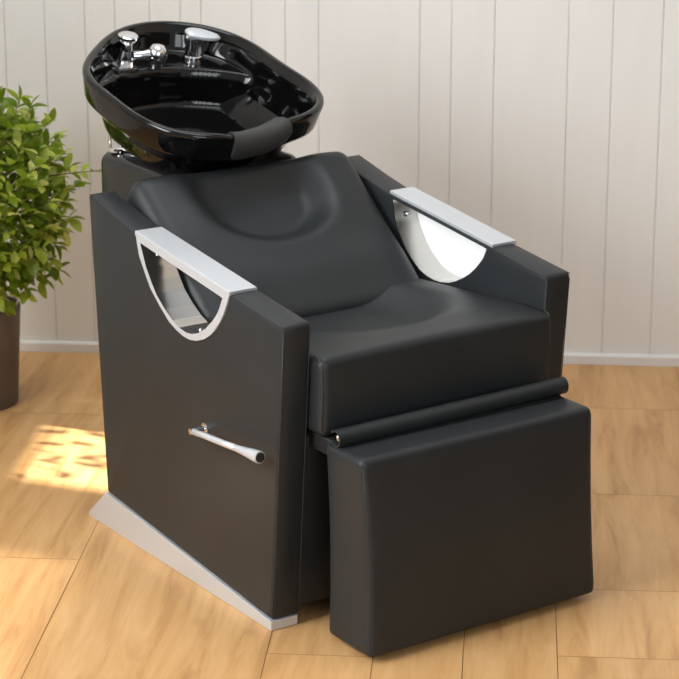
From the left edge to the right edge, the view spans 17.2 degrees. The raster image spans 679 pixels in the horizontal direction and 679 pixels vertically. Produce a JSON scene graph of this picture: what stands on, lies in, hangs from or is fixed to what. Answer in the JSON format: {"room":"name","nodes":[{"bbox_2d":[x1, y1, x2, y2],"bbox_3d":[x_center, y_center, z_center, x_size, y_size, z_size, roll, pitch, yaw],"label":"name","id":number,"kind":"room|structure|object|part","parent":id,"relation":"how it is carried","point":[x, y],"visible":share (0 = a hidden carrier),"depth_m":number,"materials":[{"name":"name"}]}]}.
{"room":"salon","nodes":[
{"label":"salon","id":0,"kind":"room"},
{"bbox_2d":[0,0,678,354],"bbox_3d":[-0.066,-1.253,5.433,3.881,2.700,0.050,1,17,4],"label":"wall","id":1,"kind":"structure","parent":0,"point":[551,125],"depth_m":5.60,"materials":[{"name":"white wood"}]},
{"bbox_2d":[19,340,678,366],"bbox_3d":[0.404,0.044,5.759,4.450,0.028,0.012,1,17,4],"label":"baseboard","id":2,"kind":"structure","parent":1,"relation":"attached to","point":[25,345],"depth_m":5.74,"materials":[{"name":"white wood"}]},
{"bbox_2d":[0,351,678,678],"bbox_3d":[-0.048,0.738,3.542,5.190,0.002,4.715,1,17,4],"label":"floor","id":3,"kind":"structure","parent":0,"point":[79,599],"depth_m":4.36,"materials":[{"name":"brown wood"}]},
{"bbox_2d":[0,85,101,410],"bbox_3d":[-0.906,-0.228,5.239,0.660,0.852,0.465,-12,21,-34],"label":"potted plant","id":4,"kind":"object","parent":3,"relation":"on","point":[22,141],"visible":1,"depth_m":5.23,"materials":[{"name":"green plant"}]},
{"bbox_3d":[-0.862,0.034,5.417,0.197,0.248,0.197,0,17,0],"label":"pot","id":5,"kind":"part","parent":4,"relation":"part of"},
{"bbox_3d":[-0.901,-0.298,5.221,0.604,0.633,0.409,-11,20,-33],"label":"stem","id":6,"kind":"part","parent":4,"relation":"part of","materials":[{"name":"green plant"}]},
{"bbox_2d":[82,21,593,656],"bbox_3d":[-0.113,-0.073,4.550,0.707,0.959,1.326,-11,20,-33],"label":"chair","id":7,"kind":"object","parent":3,"relation":"on","point":[323,376],"visible":1,"depth_m":4.28,"materials":[{"name":"black leather"}]},
{"bbox_3d":[-0.476,-0.439,4.762,0.041,0.072,0.017,14,22,39],"label":"support rod","id":8,"kind":"part","parent":7,"relation":"part of","materials":[{"name":"silver metal"}]},
{"bbox_2d":[112,31,167,72],"bbox_3d":[-0.442,-0.623,4.867,0.138,0.084,0.087,0,17,0],"label":"mixer tap","id":9,"kind":"object","parent":7,"relation":"on","point":[124,58],"depth_m":4.87,"materials":[{"name":"silver metal"}]},
{"bbox_3d":[-0.303,0.415,4.463,0.059,0.076,0.713,-11,20,-33],"label":"plate","id":10,"kind":"part","parent":7,"relation":"part of","materials":[{"name":"silver metal"}]},
{"bbox_3d":[-0.277,0.116,4.338,0.060,0.681,0.716,-11,20,-33],"label":"panel","id":11,"kind":"part","parent":7,"relation":"part of","materials":[{"name":"black leather"}]},
{"bbox_3d":[-0.300,-0.669,4.932,0.078,0.026,0.041,-1,17,-2],"label":"spray lever","id":12,"kind":"part","parent":7,"relation":"part of","materials":[{"name":"silver metal"}]},
{"bbox_2d":[82,21,323,172],"bbox_3d":[-0.286,-0.483,4.767,0.506,0.302,0.581,0,17,0],"label":"bowl","id":13,"kind":"object","parent":7,"relation":"on","point":[174,96],"depth_m":4.86,"materials":[{"name":"black ceramic"}]},
{"bbox_3d":[-0.232,0.186,4.181,0.014,0.026,0.158,-11,20,-33],"label":"recline lever","id":14,"kind":"part","parent":7,"relation":"part of","materials":[{"name":"silver metal"}]},
{"bbox_3d":[-0.129,-0.179,4.576,0.527,0.317,0.363,-11,20,-33],"label":"backrest","id":15,"kind":"part","parent":7,"relation":"part of","materials":[{"name":"black leather"}]},
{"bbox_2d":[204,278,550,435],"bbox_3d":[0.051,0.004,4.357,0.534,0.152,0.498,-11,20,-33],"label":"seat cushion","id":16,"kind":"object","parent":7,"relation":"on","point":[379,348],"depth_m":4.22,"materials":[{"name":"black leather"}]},
{"bbox_3d":[0.249,-0.195,4.601,0.004,0.140,0.316,-11,20,-33],"label":"cutout panel","id":17,"kind":"part","parent":7,"relation":"part of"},
{"bbox_3d":[0.218,0.017,4.661,0.060,0.681,0.716,-11,20,-33],"label":"panel","id":18,"kind":"part","parent":7,"relation":"part of","materials":[{"name":"black leather"}]}
]}

